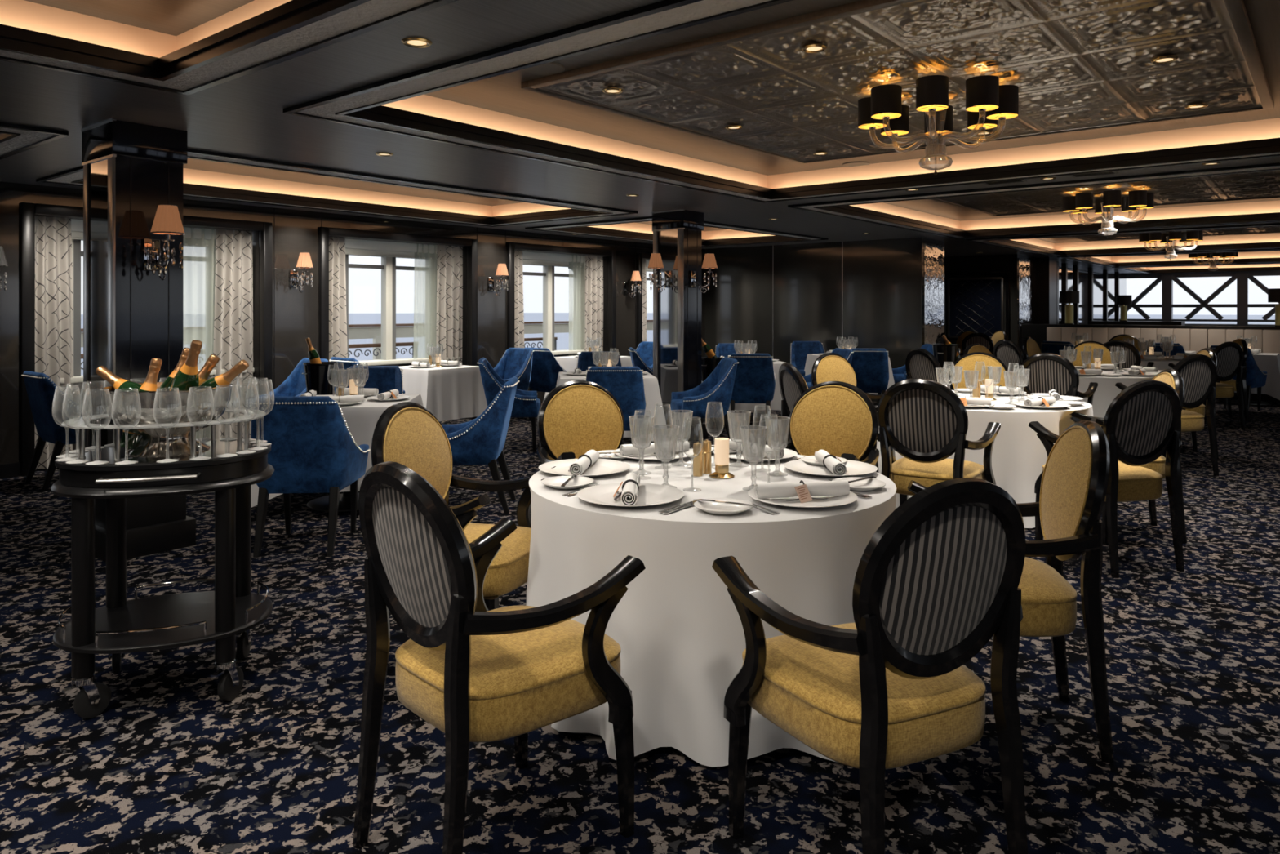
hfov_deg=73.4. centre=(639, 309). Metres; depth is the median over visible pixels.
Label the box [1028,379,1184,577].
armchair
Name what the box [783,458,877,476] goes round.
dinner plate
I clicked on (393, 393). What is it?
rolled napkin
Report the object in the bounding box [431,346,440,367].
goblet
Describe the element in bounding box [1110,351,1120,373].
goblet
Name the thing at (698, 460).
pepper mill
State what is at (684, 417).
bowl
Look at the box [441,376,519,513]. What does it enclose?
dining chair
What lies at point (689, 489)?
wine glass
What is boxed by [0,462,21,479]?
baseboard
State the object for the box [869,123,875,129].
bulb
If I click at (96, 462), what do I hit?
wine glass
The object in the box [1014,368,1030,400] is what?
goblet
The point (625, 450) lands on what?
rolled napkin
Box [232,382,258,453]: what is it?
wine glass
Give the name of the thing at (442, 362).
rolled napkin
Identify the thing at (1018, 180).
grille
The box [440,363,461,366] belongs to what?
dinner plate
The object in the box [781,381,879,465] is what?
armchair
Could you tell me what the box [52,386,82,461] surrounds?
wine glass
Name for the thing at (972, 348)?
armchair
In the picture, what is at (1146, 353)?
rolled napkin
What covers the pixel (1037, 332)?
wall ledge
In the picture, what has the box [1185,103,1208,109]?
recessed light
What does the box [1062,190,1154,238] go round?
chandelier
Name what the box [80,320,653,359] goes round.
railing
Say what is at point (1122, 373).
dinner plate
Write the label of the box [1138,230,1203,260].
chandelier
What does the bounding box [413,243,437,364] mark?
sheer curtain
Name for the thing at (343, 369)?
goblet
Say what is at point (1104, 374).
bread plate
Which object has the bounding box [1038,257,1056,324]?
wall column
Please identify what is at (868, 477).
knife
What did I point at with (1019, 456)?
tablecloth
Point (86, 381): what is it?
bowl
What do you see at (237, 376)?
bowl
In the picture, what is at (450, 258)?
curtain
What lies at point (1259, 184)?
ceiling
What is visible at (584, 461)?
rolled napkin
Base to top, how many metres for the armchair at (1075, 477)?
1.038 m
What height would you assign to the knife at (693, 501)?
0.005 m
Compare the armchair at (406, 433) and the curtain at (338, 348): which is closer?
the armchair at (406, 433)
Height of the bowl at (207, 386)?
0.140 m
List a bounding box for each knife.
[560,474,577,486]
[599,452,620,453]
[657,500,697,513]
[662,502,693,514]
[693,498,758,506]
[848,475,875,483]
[849,490,871,497]
[855,493,868,498]
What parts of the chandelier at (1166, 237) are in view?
lamp shade, lamp shade, arm, lamp shade, rod, lamp shade, lamp shade, lamp shade, lamp shade, lamp shade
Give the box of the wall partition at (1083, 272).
[1058,262,1126,324]
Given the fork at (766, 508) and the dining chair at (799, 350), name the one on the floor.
the dining chair at (799, 350)
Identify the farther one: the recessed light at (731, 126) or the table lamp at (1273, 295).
the table lamp at (1273, 295)
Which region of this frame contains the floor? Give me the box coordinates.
[0,379,1279,853]
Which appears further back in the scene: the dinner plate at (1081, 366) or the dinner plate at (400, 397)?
the dinner plate at (1081, 366)
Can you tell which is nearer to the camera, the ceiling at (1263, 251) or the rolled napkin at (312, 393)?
the rolled napkin at (312, 393)
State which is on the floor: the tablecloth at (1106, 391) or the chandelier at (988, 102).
the tablecloth at (1106, 391)
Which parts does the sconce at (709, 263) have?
arm, lamp shade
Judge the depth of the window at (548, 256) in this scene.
12.59 m
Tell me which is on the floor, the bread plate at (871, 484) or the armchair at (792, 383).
the armchair at (792, 383)
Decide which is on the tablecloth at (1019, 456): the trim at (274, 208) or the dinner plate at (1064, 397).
the dinner plate at (1064, 397)
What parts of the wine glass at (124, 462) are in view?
stem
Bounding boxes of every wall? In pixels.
[0,181,704,464]
[704,237,944,401]
[944,253,1038,379]
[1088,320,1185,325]
[1126,270,1279,326]
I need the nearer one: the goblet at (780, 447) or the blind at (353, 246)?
the goblet at (780, 447)
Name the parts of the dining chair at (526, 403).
nail trim, backrest, leg, leg, seat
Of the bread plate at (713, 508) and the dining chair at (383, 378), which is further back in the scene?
the dining chair at (383, 378)
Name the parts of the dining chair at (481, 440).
backrest, nail trim, leg, leg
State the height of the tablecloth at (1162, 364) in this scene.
0.733 m
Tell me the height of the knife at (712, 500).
0.005 m
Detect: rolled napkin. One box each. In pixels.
[300,390,316,395]
[328,394,364,403]
[335,387,378,395]
[377,389,399,400]
[411,361,430,367]
[440,360,460,365]
[568,449,599,475]
[573,367,582,374]
[613,472,639,506]
[619,440,689,456]
[728,438,784,458]
[754,480,849,502]
[814,449,847,475]
[958,395,991,405]
[980,384,1022,393]
[1023,395,1055,406]
[1048,389,1063,399]
[1076,368,1102,374]
[1082,363,1116,368]
[1128,368,1146,374]
[1129,365,1158,371]
[1139,351,1162,355]
[1140,354,1156,359]
[1171,355,1189,359]
[1175,352,1192,355]
[1250,349,1259,353]
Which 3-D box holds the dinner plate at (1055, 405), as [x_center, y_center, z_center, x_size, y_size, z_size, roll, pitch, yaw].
[2.724,0.654,5.849,0.376,0.022,0.376,0,0,39]
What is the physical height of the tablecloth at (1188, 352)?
0.669 m
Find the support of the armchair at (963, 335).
on the floor
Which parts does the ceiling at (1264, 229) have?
frame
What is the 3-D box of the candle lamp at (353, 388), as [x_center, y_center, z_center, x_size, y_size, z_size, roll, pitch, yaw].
[-2.096,0.589,6.291,0.100,0.151,0.100,0,0,39]
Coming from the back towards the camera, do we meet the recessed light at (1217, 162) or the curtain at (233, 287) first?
the curtain at (233, 287)
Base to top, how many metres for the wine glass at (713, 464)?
0.266 m
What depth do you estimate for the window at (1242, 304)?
24.31 m
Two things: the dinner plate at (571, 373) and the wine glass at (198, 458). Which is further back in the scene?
the dinner plate at (571, 373)
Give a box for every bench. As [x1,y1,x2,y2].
[80,353,83,369]
[348,342,413,357]
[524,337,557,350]
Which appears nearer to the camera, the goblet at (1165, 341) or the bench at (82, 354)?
the bench at (82, 354)
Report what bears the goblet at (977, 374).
on the tablecloth at (1019, 456)
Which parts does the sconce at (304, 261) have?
arm, lamp shade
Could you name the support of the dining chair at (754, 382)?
on the floor
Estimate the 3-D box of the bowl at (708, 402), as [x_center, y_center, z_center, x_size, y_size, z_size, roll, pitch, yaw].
[0.320,0.473,3.681,0.080,0.148,0.080,0,0,21]
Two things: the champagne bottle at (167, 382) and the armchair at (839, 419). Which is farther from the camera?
the armchair at (839, 419)
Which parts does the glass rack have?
post, post, post, post, post, post, post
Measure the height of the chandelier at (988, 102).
0.500 m
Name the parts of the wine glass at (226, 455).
stem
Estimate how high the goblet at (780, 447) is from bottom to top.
0.229 m
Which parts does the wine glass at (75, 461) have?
stem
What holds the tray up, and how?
on the trolley
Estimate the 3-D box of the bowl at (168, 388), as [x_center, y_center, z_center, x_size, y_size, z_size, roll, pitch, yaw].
[-1.633,0.343,2.971,0.088,0.140,0.088,0,0,-10]
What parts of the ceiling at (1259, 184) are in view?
frame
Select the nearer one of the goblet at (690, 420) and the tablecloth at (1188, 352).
the goblet at (690, 420)
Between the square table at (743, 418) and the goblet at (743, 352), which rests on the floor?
the square table at (743, 418)
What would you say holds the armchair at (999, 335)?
on the floor
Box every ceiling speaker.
[521,62,564,75]
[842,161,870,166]
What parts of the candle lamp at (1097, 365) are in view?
lamp shade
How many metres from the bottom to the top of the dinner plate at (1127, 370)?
0.022 m
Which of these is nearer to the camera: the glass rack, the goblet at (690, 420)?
the glass rack
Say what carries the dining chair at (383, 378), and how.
on the floor
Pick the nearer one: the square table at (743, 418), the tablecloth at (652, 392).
the tablecloth at (652, 392)
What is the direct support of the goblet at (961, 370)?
on the tablecloth at (1019, 456)
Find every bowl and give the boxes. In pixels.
[52,386,82,427]
[53,385,81,423]
[62,387,92,429]
[63,382,91,419]
[80,381,105,416]
[82,388,111,431]
[99,382,233,456]
[111,388,141,430]
[152,387,182,429]
[186,386,214,426]
[213,384,239,424]
[232,382,258,422]
[235,376,240,408]
[235,377,258,409]
[244,381,270,419]
[245,377,270,411]
[249,379,274,414]
[628,415,653,448]
[632,409,653,448]
[652,424,679,462]
[653,404,672,439]
[669,409,693,441]
[681,417,702,456]
[705,401,724,437]
[726,410,751,442]
[739,425,767,462]
[752,404,772,439]
[758,413,779,453]
[764,416,790,450]
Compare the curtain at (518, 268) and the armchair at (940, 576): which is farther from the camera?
the curtain at (518, 268)
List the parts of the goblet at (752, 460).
stem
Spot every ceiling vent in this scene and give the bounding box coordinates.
[982,179,1026,185]
[1070,171,1118,177]
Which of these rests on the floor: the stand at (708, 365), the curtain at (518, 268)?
the stand at (708, 365)
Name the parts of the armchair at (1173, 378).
armrest, armrest, leg, seat, backrest, frame, leg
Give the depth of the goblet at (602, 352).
8.83 m
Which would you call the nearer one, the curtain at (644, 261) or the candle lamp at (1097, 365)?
the candle lamp at (1097, 365)
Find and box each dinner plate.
[336,393,373,397]
[337,400,361,405]
[366,395,409,401]
[407,364,433,368]
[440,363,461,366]
[538,458,630,476]
[563,371,586,375]
[576,482,684,506]
[613,448,693,461]
[713,448,797,461]
[747,488,857,507]
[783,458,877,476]
[964,403,995,408]
[980,391,1026,395]
[1009,400,1071,408]
[1026,395,1083,400]
[1078,373,1102,376]
[1080,366,1118,369]
[1116,372,1157,376]
[1124,368,1161,372]
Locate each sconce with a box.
[0,245,8,291]
[142,204,185,279]
[289,252,313,293]
[488,263,508,296]
[622,271,641,297]
[648,253,671,293]
[689,253,717,293]
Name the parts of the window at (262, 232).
frame, sill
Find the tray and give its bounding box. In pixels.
[61,439,265,464]
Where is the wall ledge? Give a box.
[1022,324,1279,359]
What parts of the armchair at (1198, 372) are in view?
armrest, seat, frame, striped panel, leg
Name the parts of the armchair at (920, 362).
striped panel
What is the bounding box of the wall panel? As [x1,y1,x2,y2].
[944,271,1009,343]
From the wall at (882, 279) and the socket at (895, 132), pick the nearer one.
the socket at (895, 132)
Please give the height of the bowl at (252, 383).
0.140 m
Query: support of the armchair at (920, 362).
on the floor
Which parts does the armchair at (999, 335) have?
frame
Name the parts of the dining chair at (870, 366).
nail trim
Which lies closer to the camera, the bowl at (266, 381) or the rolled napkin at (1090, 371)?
the bowl at (266, 381)
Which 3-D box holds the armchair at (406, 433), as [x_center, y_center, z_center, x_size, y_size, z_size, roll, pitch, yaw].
[-0.699,0.893,3.371,0.618,1.038,0.645,0,0,20]
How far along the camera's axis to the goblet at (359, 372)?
6.35 m
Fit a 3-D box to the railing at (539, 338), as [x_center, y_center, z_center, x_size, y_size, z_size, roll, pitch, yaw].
[-2.133,0.943,13.566,0.450,0.975,1.900,0,0,39]
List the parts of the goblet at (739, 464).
stem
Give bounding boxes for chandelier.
[857,75,1018,174]
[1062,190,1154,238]
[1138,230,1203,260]
[1188,252,1238,271]
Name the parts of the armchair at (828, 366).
frame, backrest, armrest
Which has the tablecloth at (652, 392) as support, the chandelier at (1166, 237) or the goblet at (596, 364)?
the goblet at (596, 364)
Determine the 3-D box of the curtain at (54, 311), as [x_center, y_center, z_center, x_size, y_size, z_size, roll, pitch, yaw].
[-5.184,0.290,7.565,0.076,2.210,0.358,0,0,39]
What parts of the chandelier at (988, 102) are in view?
lamp shade, lamp shade, lamp shade, arm, arm, arm, lamp shade, arm, rod, lamp shade, arm, lamp shade, arm, arm, arm, lamp shade, lamp shade, lamp shade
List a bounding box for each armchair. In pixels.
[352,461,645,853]
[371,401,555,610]
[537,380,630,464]
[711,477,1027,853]
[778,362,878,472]
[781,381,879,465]
[811,352,882,399]
[876,377,1000,505]
[905,347,951,388]
[907,419,1113,762]
[949,351,1008,391]
[955,330,976,352]
[957,332,993,355]
[963,343,1015,379]
[991,329,1007,352]
[993,339,1024,386]
[1018,352,1097,416]
[1022,337,1040,359]
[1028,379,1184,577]
[1062,368,1186,543]
[1069,341,1128,369]
[1103,340,1154,369]
[1108,333,1142,351]
[1115,354,1218,475]
[1168,341,1244,430]
[1185,347,1218,459]
[1219,338,1248,421]
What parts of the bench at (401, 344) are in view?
rail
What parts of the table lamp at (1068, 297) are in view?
lamp shade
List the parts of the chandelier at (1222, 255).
lamp shade, lamp shade, lamp shade, lamp shade, lamp shade, lamp shade, lamp shade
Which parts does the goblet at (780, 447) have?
stem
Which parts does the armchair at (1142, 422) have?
leg, armrest, seat, leg, leg, frame, striped panel, leg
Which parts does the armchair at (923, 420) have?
leg, armrest, leg, striped panel, frame, seat, leg, armrest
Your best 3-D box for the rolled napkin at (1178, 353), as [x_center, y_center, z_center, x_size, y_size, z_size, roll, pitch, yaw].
[7.467,0.625,11.722,0.085,0.060,0.330,0,0,-7]
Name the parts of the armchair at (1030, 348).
frame, backrest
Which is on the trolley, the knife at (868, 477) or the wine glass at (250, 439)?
the wine glass at (250, 439)
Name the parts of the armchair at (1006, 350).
striped panel, seat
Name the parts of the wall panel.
panel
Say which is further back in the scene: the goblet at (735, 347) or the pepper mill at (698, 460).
the goblet at (735, 347)
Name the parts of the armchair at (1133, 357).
striped panel, frame, armrest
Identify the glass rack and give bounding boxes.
[61,408,266,461]
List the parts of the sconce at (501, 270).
arm, lamp shade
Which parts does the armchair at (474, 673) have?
leg, striped panel, frame, leg, armrest, seat, leg, armrest, leg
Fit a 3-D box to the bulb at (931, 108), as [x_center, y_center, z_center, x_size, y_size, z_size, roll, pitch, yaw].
[1.566,-1.089,4.605,0.040,0.057,0.040,0,0,22]
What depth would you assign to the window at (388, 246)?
10.43 m
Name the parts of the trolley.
gallery rail, leg, leg, handle, gallery rail, gallery rail, leg, leg, gallery rail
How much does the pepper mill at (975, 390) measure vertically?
0.135 m
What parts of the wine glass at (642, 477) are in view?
stem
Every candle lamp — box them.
[349,379,357,395]
[435,353,442,367]
[606,360,612,366]
[709,437,734,479]
[985,378,996,400]
[1094,357,1102,372]
[1148,346,1153,355]
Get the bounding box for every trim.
[274,208,635,389]
[772,241,842,355]
[1056,261,1119,324]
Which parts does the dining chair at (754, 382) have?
leg, nail trim, backrest, leg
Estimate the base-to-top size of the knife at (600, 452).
0.005 m
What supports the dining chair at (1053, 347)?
on the floor
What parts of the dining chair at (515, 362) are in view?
backrest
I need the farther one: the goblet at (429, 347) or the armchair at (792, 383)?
the goblet at (429, 347)
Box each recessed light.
[375,151,393,156]
[401,37,432,48]
[602,87,622,94]
[626,194,638,196]
[724,124,742,129]
[801,43,826,53]
[813,151,827,155]
[905,188,919,191]
[974,130,992,135]
[1040,177,1056,180]
[1151,55,1178,64]
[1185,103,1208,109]
[1201,161,1221,165]
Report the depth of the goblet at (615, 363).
8.73 m
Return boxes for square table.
[306,491,359,511]
[733,410,764,422]
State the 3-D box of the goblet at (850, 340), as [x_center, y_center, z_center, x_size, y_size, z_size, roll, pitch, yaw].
[3.087,0.550,12.439,0.102,0.229,0.102,0,0,7]
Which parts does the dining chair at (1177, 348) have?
nail trim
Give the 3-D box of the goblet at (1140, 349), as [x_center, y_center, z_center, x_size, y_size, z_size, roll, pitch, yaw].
[6.757,0.550,11.539,0.102,0.229,0.102,0,0,12]
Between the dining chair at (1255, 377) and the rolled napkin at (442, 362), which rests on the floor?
the dining chair at (1255, 377)
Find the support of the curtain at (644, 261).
hanging from the window at (640, 256)
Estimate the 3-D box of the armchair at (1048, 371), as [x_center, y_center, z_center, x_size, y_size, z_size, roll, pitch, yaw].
[3.679,0.893,7.646,0.645,1.038,0.618,0,0,36]
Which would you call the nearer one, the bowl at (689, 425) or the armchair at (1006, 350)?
the bowl at (689, 425)
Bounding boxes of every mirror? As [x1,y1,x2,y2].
[923,242,944,383]
[1017,257,1038,351]
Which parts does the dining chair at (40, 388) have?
leg, nail trim, backrest, leg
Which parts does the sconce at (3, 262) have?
lamp shade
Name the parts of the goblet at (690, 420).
stem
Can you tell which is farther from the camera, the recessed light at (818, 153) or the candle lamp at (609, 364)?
the candle lamp at (609, 364)
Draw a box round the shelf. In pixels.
[53,591,272,653]
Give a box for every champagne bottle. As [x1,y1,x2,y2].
[95,365,142,391]
[120,357,162,449]
[158,347,189,391]
[169,339,202,390]
[197,359,248,389]
[198,354,219,385]
[306,337,321,363]
[702,339,717,358]
[942,334,960,360]
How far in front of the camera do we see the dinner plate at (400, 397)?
6.30 m
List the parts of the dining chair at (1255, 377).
leg, nail trim, backrest, leg, leg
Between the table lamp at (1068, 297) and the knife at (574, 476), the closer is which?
the knife at (574, 476)
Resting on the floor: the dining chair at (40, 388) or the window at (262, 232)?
the dining chair at (40, 388)
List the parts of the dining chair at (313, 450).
leg, leg, nail trim, backrest, leg, leg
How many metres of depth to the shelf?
3.13 m
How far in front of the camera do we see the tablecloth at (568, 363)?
11.94 m
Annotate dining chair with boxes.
[21,370,82,490]
[248,357,328,408]
[248,395,369,557]
[328,356,404,394]
[340,365,403,394]
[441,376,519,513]
[476,347,533,420]
[476,357,540,450]
[527,347,566,392]
[576,351,622,371]
[584,366,647,443]
[628,346,653,375]
[635,341,653,370]
[671,356,738,440]
[715,342,751,357]
[728,353,776,434]
[790,341,825,376]
[802,347,853,388]
[851,348,888,405]
[891,343,933,383]
[1040,341,1074,358]
[1146,342,1186,356]
[1208,345,1267,412]
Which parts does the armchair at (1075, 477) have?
armrest, seat, leg, armrest, backrest, frame, leg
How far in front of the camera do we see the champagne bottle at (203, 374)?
3.22 m
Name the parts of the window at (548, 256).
frame, sill, panel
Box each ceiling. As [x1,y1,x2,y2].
[0,0,1279,273]
[520,0,1274,164]
[928,169,1279,216]
[1069,226,1279,241]
[1145,250,1275,255]
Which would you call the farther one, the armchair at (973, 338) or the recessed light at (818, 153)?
the armchair at (973, 338)
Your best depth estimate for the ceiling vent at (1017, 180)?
7.19 m
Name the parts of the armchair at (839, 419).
armrest, backrest, armrest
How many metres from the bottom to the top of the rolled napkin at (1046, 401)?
0.066 m
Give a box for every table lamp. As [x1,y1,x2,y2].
[1059,291,1079,324]
[1115,295,1131,320]
[1267,288,1279,326]
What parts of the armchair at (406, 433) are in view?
frame, backrest, leg, armrest, leg, seat, armrest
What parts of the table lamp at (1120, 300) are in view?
lamp shade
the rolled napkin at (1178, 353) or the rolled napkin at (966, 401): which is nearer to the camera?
the rolled napkin at (966, 401)
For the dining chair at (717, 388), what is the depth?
8.49 m
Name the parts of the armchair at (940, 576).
leg, armrest, seat, leg, frame, striped panel, leg, armrest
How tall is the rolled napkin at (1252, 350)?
0.060 m
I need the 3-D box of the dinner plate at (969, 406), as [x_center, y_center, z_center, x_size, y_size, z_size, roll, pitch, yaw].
[2.232,0.654,5.896,0.376,0.022,0.376,0,0,39]
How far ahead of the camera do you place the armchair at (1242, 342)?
10.84 m
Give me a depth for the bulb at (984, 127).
5.06 m
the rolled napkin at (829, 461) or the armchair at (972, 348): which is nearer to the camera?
the rolled napkin at (829, 461)
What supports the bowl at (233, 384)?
on the wine glass at (226, 455)
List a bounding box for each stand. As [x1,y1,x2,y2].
[702,356,724,433]
[931,343,958,384]
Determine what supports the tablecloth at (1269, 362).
on the square table
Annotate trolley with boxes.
[50,439,274,718]
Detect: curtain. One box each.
[35,215,73,469]
[182,226,215,439]
[213,229,253,439]
[328,236,347,394]
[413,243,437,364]
[435,244,462,364]
[514,249,524,347]
[568,254,585,355]
[584,255,603,351]
[642,259,646,341]
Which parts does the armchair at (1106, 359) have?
backrest, frame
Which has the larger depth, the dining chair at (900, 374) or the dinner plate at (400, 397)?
the dining chair at (900, 374)
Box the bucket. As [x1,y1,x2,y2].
[302,361,338,395]
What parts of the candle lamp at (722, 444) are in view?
lamp shade, dish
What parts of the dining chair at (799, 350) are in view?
seat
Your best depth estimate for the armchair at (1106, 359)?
10.16 m
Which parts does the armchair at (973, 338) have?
armrest, striped panel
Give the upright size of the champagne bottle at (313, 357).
0.331 m
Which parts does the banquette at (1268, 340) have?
backrest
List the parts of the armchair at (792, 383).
leg, striped panel, frame, leg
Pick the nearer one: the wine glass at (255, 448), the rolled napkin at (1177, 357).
the wine glass at (255, 448)
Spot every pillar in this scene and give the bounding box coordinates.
[81,119,195,561]
[651,209,707,441]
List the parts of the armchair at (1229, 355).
armrest, leg, seat, striped panel, frame, leg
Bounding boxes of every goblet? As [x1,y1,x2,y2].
[329,368,344,395]
[335,369,350,395]
[346,368,360,383]
[352,368,367,400]
[429,346,438,366]
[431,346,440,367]
[591,351,602,366]
[599,352,608,366]
[602,351,612,365]
[608,351,618,364]
[628,415,653,475]
[652,424,679,488]
[669,409,693,466]
[726,410,751,467]
[734,343,742,353]
[739,425,767,491]
[741,343,749,353]
[764,416,790,476]
[849,339,857,348]
[935,367,950,385]
[948,365,963,396]
[964,370,978,396]
[987,366,1001,397]
[1003,370,1018,404]
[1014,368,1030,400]
[1059,350,1070,359]
[1066,349,1077,364]
[1080,351,1091,368]
[1093,349,1103,360]
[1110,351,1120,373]
[1115,350,1126,372]
[1138,342,1147,352]
[1162,342,1171,359]
[1164,341,1173,358]
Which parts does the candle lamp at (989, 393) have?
lamp shade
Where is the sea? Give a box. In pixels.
[80,312,1275,375]
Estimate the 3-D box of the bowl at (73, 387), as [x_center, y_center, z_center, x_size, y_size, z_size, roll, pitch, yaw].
[-2.000,0.343,3.000,0.088,0.140,0.088,0,0,39]
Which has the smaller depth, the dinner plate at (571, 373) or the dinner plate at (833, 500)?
the dinner plate at (833, 500)
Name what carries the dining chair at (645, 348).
on the floor
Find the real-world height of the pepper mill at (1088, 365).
0.135 m
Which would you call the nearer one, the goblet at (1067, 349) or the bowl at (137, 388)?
the bowl at (137, 388)
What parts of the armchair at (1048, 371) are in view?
striped panel, frame, leg, armrest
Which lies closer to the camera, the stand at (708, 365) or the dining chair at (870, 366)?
the stand at (708, 365)
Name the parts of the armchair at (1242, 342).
seat, leg, backrest, frame, leg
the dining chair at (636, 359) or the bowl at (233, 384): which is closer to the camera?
the bowl at (233, 384)
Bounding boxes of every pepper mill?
[337,382,343,395]
[428,355,431,364]
[693,441,702,476]
[702,439,711,473]
[973,382,977,397]
[977,380,980,397]
[1085,359,1089,368]
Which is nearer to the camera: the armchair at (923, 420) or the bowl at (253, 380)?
the bowl at (253, 380)
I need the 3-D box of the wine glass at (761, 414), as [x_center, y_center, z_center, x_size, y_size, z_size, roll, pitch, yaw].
[0.488,0.531,3.256,0.080,0.266,0.080,0,0,-6]
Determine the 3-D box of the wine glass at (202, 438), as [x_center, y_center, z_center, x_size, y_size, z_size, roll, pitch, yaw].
[-1.755,0.399,3.463,0.088,0.251,0.088,0,0,-10]
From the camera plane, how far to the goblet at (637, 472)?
3.48 m
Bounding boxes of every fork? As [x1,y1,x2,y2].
[561,484,599,495]
[751,502,779,513]
[753,506,775,514]
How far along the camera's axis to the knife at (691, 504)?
2.84 m
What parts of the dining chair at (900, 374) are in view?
seat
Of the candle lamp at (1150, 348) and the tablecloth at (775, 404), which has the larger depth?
the candle lamp at (1150, 348)
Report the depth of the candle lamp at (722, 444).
3.39 m
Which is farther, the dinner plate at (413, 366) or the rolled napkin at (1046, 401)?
the dinner plate at (413, 366)
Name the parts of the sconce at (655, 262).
lamp shade, arm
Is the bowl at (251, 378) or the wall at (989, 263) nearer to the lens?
the bowl at (251, 378)
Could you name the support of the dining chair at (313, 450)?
on the floor
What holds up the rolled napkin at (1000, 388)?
on the dinner plate at (981, 392)
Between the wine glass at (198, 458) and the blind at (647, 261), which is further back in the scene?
the blind at (647, 261)
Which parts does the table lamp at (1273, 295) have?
lamp shade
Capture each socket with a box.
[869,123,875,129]
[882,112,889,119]
[891,130,897,136]
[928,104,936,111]
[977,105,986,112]
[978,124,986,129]
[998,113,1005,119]
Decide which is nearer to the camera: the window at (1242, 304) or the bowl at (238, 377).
the bowl at (238, 377)
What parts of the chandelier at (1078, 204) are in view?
lamp shade, lamp shade, lamp shade, arm, arm, arm, lamp shade, lamp shade, arm, lamp shade, arm, arm, arm, lamp shade, lamp shade, lamp shade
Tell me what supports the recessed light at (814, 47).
in the ceiling at (1075, 65)
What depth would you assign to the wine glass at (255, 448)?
3.23 m
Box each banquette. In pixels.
[1046,327,1124,344]
[1124,328,1208,352]
[1208,328,1279,401]
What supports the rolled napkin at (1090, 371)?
on the dinner plate at (1086, 375)
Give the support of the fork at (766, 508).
on the tablecloth at (677, 626)
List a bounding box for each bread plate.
[541,475,593,489]
[596,449,632,460]
[693,497,752,515]
[711,444,739,454]
[800,455,847,466]
[831,476,885,491]
[954,388,973,392]
[984,404,1016,409]
[1030,392,1049,396]
[1054,400,1084,405]
[1101,373,1121,377]
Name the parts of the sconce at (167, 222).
arm, lamp shade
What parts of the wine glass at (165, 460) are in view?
stem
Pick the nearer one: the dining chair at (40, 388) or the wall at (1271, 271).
the dining chair at (40, 388)
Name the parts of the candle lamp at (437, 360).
lamp shade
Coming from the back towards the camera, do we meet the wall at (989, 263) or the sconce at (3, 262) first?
the wall at (989, 263)
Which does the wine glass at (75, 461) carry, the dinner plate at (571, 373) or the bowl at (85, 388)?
the bowl at (85, 388)
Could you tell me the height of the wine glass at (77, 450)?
0.251 m
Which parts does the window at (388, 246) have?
frame, sill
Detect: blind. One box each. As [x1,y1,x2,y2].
[71,218,216,246]
[345,238,437,258]
[522,251,585,267]
[646,260,653,271]
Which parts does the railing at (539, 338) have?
rail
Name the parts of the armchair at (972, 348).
frame, backrest, armrest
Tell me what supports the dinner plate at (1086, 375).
on the tablecloth at (1106, 391)
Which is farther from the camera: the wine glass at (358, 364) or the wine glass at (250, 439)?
the wine glass at (358, 364)
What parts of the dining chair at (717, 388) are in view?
leg, seat, leg, nail trim, leg, leg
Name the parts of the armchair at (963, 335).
frame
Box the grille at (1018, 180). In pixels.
[986,179,1022,184]
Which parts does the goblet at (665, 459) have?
stem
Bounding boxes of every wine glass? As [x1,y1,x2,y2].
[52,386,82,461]
[53,385,81,457]
[62,387,92,463]
[63,382,91,453]
[80,381,105,449]
[82,388,111,464]
[101,380,114,446]
[111,388,141,464]
[152,387,182,462]
[186,386,214,460]
[197,376,213,440]
[213,384,239,457]
[219,376,240,440]
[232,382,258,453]
[235,377,258,441]
[244,381,270,450]
[245,377,270,443]
[249,379,274,445]
[357,364,368,399]
[632,409,653,479]
[653,404,672,468]
[681,417,702,492]
[705,401,724,466]
[752,404,772,471]
[758,413,779,483]
[942,361,954,386]
[1007,362,1019,399]
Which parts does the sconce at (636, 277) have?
arm, lamp shade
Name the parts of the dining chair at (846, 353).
seat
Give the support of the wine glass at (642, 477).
on the tablecloth at (677, 626)
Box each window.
[20,202,272,476]
[319,226,477,419]
[506,241,616,355]
[636,252,653,347]
[1125,272,1279,324]
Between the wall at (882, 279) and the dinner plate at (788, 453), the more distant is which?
the wall at (882, 279)
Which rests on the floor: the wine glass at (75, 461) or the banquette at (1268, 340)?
the banquette at (1268, 340)
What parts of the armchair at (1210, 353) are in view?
leg, seat, backrest, frame, leg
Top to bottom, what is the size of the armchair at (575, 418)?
1.038 m
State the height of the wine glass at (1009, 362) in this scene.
0.266 m
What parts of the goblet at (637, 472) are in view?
stem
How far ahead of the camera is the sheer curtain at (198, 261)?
8.62 m
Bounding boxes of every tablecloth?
[250,393,423,507]
[399,364,487,421]
[525,453,896,767]
[543,355,632,399]
[555,371,669,442]
[702,360,785,410]
[804,353,894,394]
[876,391,1093,528]
[1018,368,1182,444]
[1140,355,1180,370]
[1145,350,1196,354]
[1234,352,1279,399]
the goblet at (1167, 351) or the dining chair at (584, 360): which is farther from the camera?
the goblet at (1167, 351)
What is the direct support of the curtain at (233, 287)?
hanging from the window at (262, 232)
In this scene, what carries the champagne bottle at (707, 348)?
in the stand at (708, 365)
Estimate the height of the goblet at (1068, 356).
0.229 m

